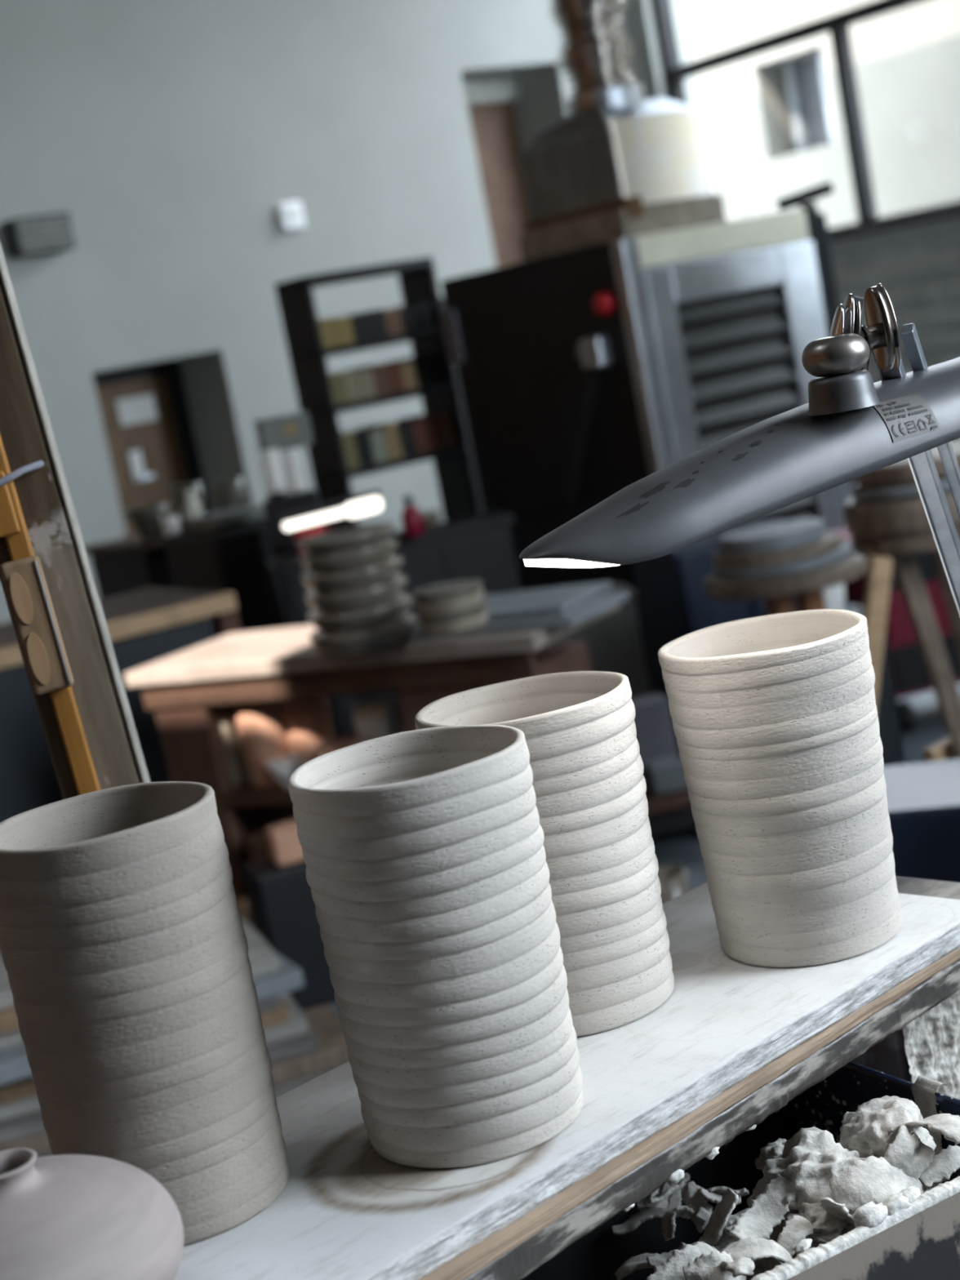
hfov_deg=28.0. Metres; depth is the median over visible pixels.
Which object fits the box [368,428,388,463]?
book
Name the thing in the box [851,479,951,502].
bat
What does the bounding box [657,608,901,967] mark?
cylinder
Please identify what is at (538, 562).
diffuser
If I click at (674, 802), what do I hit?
shelf
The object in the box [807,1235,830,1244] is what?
scrap
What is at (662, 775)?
plastic tub
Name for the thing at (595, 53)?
duct
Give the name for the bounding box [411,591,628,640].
slate board
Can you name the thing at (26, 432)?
frame
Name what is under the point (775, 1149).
clay lump
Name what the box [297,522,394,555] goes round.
bowl
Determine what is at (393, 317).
book
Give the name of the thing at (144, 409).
door
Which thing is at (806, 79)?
window
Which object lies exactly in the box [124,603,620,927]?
work table
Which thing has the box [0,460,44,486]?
metal hook
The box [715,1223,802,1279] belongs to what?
clay piece
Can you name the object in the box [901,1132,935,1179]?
scrap
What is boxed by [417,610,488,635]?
plate
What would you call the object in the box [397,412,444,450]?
book
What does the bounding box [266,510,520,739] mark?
chest
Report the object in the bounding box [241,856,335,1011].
box
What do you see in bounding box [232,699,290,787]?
flower pot
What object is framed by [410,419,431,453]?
book
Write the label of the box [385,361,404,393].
book
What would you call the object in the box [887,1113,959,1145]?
scrap
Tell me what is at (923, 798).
storage box
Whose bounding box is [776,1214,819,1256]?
scrap
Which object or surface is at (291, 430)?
control box
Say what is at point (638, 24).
window frame
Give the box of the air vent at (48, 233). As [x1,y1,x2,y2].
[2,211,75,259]
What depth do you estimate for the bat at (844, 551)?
4.97 m
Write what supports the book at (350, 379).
on the shelf rack
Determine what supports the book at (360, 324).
on the shelf rack
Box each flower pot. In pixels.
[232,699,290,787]
[278,695,333,759]
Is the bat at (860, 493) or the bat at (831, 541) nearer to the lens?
the bat at (860, 493)
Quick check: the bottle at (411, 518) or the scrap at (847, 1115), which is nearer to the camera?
the scrap at (847, 1115)
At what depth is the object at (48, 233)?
9.38 m
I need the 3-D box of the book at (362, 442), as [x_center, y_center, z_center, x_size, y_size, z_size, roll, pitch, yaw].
[-0.479,-0.705,7.129,0.060,0.127,0.190,-17,11,-35]
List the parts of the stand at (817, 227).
handle, pipe casing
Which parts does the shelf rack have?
panel, rail, shelf, shelf, shelf, panel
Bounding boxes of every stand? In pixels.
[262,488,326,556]
[777,181,857,488]
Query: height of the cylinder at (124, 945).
0.231 m
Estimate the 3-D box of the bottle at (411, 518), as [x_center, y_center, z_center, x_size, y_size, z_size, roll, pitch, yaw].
[-0.215,-0.388,6.007,0.068,0.125,0.068,-11,9,0]
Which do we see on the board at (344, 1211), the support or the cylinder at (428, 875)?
the cylinder at (428, 875)
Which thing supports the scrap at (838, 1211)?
on the clay lump at (831, 1227)
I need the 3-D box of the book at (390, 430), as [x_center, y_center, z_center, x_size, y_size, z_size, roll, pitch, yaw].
[-0.378,-0.740,7.202,0.060,0.135,0.190,-17,11,-35]
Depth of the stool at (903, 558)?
4.25 m
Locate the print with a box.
[877,401,937,436]
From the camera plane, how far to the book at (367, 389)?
7.05 m
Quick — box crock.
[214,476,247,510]
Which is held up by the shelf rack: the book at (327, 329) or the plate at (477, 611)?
the book at (327, 329)
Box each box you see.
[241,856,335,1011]
[246,813,294,861]
[253,411,313,497]
[883,759,959,882]
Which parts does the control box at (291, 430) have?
label plate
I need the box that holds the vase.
[0,1147,184,1279]
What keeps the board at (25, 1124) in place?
on the board at (323, 1020)
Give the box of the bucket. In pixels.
[822,582,844,609]
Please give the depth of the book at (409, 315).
7.16 m
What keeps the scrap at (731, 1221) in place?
on the clay piece
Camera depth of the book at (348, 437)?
7.02 m
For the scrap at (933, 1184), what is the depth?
1.18 m
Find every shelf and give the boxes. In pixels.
[223,781,293,807]
[645,786,690,815]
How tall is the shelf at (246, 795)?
0.040 m
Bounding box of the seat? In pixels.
[843,492,959,542]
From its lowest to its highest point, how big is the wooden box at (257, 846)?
0.170 m
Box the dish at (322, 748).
[308,734,360,758]
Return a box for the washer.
[862,324,873,353]
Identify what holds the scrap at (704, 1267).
in the crate at (911, 1234)
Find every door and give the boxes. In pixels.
[92,358,210,536]
[462,76,531,267]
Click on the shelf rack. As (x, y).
(307, 353)
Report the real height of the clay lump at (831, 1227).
0.030 m
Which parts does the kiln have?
data plate, lever, corner trim, frame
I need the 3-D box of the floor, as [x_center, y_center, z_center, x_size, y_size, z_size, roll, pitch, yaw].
[1.548,0.114,7.148,21.000,0.100,26.000,-11,9,0]
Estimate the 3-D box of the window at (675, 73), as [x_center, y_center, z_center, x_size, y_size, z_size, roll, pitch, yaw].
[2.168,-3.722,9.797,0.180,3.100,3.810,-17,11,-35]
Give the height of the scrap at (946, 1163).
0.019 m
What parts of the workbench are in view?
cabinet door, cabinet door, leg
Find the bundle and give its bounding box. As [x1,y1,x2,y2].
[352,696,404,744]
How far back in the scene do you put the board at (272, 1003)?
3.93 m
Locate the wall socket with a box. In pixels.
[275,200,305,230]
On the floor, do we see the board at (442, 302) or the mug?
the board at (442, 302)
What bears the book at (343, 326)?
on the shelf rack
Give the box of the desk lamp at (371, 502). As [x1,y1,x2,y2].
[280,489,391,713]
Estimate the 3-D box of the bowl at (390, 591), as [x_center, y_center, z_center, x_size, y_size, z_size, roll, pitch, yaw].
[-0.299,-0.111,4.704,0.256,0.050,0.256,-11,9,0]
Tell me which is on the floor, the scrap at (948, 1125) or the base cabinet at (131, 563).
the base cabinet at (131, 563)
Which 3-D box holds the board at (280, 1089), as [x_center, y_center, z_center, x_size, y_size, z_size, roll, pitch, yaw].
[-0.889,1.025,3.881,1.350,0.035,0.324,-14,10,-22]
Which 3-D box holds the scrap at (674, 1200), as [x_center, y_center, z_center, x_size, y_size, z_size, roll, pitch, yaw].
[0.138,0.394,1.367,0.018,0.017,0.045,-7,10,25]
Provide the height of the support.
0.201 m
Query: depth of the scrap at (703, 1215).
1.32 m
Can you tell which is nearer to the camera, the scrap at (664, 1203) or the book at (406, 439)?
the scrap at (664, 1203)
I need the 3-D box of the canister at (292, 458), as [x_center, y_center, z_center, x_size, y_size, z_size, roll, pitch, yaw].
[-0.608,-0.557,6.324,0.062,0.142,0.062,-11,9,0]
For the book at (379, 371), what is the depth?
7.09 m
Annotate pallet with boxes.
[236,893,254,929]
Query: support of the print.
on the work lamp at (851, 426)
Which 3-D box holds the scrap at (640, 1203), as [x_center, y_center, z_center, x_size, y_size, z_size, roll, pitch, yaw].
[0.116,0.392,1.368,0.012,0.019,0.039,-10,9,6]
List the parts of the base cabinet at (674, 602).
door, door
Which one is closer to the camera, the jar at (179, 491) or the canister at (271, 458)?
the canister at (271, 458)
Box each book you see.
[318,317,338,348]
[328,371,347,404]
[333,315,355,346]
[340,308,388,339]
[340,431,359,470]
[342,370,361,402]
[344,362,391,396]
[350,315,372,342]
[353,430,374,466]
[355,421,403,460]
[356,368,376,399]
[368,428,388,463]
[383,306,404,336]
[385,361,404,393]
[386,355,432,387]
[388,300,436,330]
[396,420,417,457]
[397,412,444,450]
[400,306,420,333]
[400,360,418,390]
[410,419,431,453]
[438,411,458,447]
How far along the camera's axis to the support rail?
1.15 m
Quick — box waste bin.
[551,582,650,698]
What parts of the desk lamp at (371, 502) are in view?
arm, post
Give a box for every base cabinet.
[84,531,181,599]
[632,519,798,755]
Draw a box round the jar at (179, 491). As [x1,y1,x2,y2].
[170,481,204,519]
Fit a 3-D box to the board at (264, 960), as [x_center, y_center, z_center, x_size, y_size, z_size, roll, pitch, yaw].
[-1.006,0.777,3.943,1.160,0.035,0.335,-13,9,-17]
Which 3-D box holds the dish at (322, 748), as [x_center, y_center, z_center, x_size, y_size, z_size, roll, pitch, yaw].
[-0.338,0.313,4.900,0.180,0.100,0.180,-5,10,31]
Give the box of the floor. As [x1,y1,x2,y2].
[0,683,959,1014]
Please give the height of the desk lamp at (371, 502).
1.059 m
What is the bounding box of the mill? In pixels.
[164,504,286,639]
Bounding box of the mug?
[160,515,180,536]
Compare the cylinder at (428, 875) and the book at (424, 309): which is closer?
the cylinder at (428, 875)
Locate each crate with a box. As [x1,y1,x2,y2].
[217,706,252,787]
[520,1061,959,1279]
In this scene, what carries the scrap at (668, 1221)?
on the clay piece
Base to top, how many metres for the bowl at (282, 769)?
0.070 m
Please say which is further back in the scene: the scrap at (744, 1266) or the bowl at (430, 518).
the bowl at (430, 518)
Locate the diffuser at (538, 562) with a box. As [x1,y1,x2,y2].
[523,558,618,568]
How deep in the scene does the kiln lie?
6.44 m
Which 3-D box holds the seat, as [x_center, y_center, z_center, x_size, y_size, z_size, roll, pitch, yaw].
[0.990,-0.293,4.286,0.350,0.085,0.350,-11,9,0]
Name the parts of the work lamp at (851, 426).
lamp shade, clip plate, clip plate, clip plate, stem, clip plate, clip plate, arm, arm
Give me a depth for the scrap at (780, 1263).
1.15 m
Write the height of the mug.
0.070 m
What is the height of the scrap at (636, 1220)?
0.011 m
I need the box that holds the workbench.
[0,587,241,822]
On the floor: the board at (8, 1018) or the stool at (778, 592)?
the stool at (778, 592)
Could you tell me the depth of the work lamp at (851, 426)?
1.19 m
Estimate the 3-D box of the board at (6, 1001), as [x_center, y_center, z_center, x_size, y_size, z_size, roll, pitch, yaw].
[-1.089,0.725,3.908,1.100,0.030,0.308,-14,9,-18]
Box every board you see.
[0,918,279,1049]
[0,952,304,1085]
[0,953,13,1010]
[0,991,308,1119]
[0,995,279,1085]
[0,995,288,1105]
[0,1003,349,1154]
[0,1006,19,1034]
[0,1024,318,1143]
[36,1066,336,1157]
[174,882,959,1279]
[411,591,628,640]
[416,580,613,628]
[440,296,484,513]
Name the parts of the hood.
plate, rail, plate, frame, plate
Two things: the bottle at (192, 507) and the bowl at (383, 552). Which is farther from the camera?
the bottle at (192, 507)
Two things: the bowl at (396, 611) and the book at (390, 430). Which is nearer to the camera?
the bowl at (396, 611)
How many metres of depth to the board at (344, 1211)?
1.13 m
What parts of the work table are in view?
panel, panel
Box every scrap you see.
[611,1207,676,1235]
[614,1253,668,1279]
[636,1194,650,1210]
[644,1182,688,1208]
[646,1240,719,1279]
[646,1242,685,1267]
[649,1186,668,1207]
[658,1173,690,1217]
[661,1205,694,1240]
[680,1181,713,1232]
[682,1249,746,1279]
[691,1187,738,1247]
[695,1205,736,1232]
[699,1186,741,1205]
[706,1186,748,1196]
[718,1236,792,1263]
[720,1257,755,1277]
[724,1208,750,1226]
[728,1173,795,1240]
[772,1255,792,1265]
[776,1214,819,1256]
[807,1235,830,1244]
[819,1197,853,1220]
[829,1155,931,1213]
[839,1111,854,1136]
[846,1209,854,1225]
[883,1124,920,1168]
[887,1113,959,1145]
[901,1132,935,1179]
[919,1144,959,1188]
[931,1180,945,1188]
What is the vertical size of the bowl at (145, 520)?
0.120 m
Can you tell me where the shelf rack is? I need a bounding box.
[274,256,479,532]
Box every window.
[651,0,959,242]
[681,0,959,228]
[783,51,835,152]
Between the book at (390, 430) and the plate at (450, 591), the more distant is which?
the book at (390, 430)
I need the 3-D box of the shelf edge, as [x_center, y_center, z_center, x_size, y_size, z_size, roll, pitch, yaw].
[-0.093,0.333,1.072,1.100,0.008,0.221,-19,12,-42]
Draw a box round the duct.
[548,0,644,119]
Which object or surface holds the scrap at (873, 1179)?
in the crate at (911, 1234)
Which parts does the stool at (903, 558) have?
leg, seat, leg, leg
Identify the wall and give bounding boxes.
[0,0,611,623]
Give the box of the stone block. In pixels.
[264,819,303,866]
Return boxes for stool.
[705,551,868,614]
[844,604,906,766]
[850,531,959,762]
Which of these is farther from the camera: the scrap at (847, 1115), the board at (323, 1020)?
the board at (323, 1020)
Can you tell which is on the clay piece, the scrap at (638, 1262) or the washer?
the scrap at (638, 1262)
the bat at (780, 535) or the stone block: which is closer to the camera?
the stone block
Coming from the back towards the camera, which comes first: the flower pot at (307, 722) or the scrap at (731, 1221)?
the flower pot at (307, 722)
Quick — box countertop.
[0,587,227,648]
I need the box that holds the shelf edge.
[418,946,959,1279]
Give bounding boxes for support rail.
[464,876,959,1279]
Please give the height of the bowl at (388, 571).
0.048 m
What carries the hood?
on the kiln
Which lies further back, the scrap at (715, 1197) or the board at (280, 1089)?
the board at (280, 1089)
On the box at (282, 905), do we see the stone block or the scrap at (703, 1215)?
the stone block
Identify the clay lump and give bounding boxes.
[746,1126,866,1223]
[755,1137,786,1169]
[781,1202,855,1248]
[838,1095,936,1158]
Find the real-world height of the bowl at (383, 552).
0.045 m
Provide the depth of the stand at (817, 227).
6.66 m
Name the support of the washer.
in the work lamp at (851, 426)
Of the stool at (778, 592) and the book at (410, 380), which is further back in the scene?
the book at (410, 380)
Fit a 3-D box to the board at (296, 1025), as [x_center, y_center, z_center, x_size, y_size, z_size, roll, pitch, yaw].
[-1.008,0.925,3.935,1.300,0.035,0.278,-13,9,-15]
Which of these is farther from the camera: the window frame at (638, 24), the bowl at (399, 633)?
the window frame at (638, 24)
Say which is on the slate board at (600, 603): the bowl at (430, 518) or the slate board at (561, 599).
the slate board at (561, 599)
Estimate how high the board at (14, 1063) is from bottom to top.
0.038 m
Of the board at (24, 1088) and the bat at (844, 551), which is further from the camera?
the bat at (844, 551)
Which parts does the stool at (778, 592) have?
leg, leg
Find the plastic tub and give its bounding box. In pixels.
[643,755,687,795]
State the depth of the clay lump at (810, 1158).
1.19 m
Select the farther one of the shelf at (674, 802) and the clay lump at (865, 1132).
the shelf at (674, 802)
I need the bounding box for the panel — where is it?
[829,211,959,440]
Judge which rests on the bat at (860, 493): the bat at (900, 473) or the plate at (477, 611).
the bat at (900, 473)
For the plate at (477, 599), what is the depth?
4.40 m
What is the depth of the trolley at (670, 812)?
5.20 m
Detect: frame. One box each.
[0,242,150,799]
[616,0,959,242]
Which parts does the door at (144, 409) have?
handle plate, handle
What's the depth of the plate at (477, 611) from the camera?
4.41 m
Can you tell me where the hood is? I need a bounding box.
[518,97,726,261]
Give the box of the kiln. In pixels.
[440,208,853,693]
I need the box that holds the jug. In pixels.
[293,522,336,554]
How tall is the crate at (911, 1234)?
0.161 m
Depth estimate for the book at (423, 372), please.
7.20 m
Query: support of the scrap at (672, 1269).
in the crate at (911, 1234)
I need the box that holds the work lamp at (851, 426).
[519,283,959,615]
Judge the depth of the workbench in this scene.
5.75 m
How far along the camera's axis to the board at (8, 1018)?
3.77 m
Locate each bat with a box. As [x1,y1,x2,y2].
[713,531,842,568]
[713,540,853,580]
[718,518,825,555]
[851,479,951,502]
[854,440,959,488]
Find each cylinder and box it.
[0,781,288,1245]
[288,724,583,1168]
[414,671,674,1036]
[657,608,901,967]
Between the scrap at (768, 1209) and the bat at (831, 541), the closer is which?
the scrap at (768, 1209)
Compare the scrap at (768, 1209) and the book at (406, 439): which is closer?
the scrap at (768, 1209)
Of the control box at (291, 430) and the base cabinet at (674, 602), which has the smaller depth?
the base cabinet at (674, 602)
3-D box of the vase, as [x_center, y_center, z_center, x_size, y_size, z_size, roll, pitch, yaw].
[-0.224,0.303,0.944,0.155,0.101,0.155,-4,11,35]
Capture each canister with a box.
[261,448,286,493]
[282,448,307,493]
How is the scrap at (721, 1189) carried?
on the clay piece
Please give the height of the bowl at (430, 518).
0.050 m
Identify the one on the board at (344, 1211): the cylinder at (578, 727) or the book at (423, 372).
the cylinder at (578, 727)
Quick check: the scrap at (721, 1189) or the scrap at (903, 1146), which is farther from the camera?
the scrap at (721, 1189)
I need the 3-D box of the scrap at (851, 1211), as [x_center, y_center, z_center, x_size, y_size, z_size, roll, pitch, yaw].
[0.238,0.341,1.161,0.040,0.022,0.023,-17,11,-36]
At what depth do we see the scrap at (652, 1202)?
1.34 m
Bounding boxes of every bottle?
[182,490,204,519]
[400,495,425,537]
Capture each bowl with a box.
[124,502,168,539]
[266,753,311,789]
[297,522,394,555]
[298,537,399,574]
[300,554,404,594]
[304,573,408,613]
[306,592,413,634]
[309,612,418,658]
[421,510,439,529]
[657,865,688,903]
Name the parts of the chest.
panel, lid, panel, panel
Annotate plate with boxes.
[412,578,482,604]
[413,589,484,614]
[416,600,486,625]
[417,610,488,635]
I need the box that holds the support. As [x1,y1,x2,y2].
[851,989,959,1099]
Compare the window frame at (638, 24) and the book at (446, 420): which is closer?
the book at (446, 420)
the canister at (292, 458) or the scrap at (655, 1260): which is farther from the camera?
the canister at (292, 458)
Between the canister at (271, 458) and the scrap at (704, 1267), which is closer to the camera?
the scrap at (704, 1267)

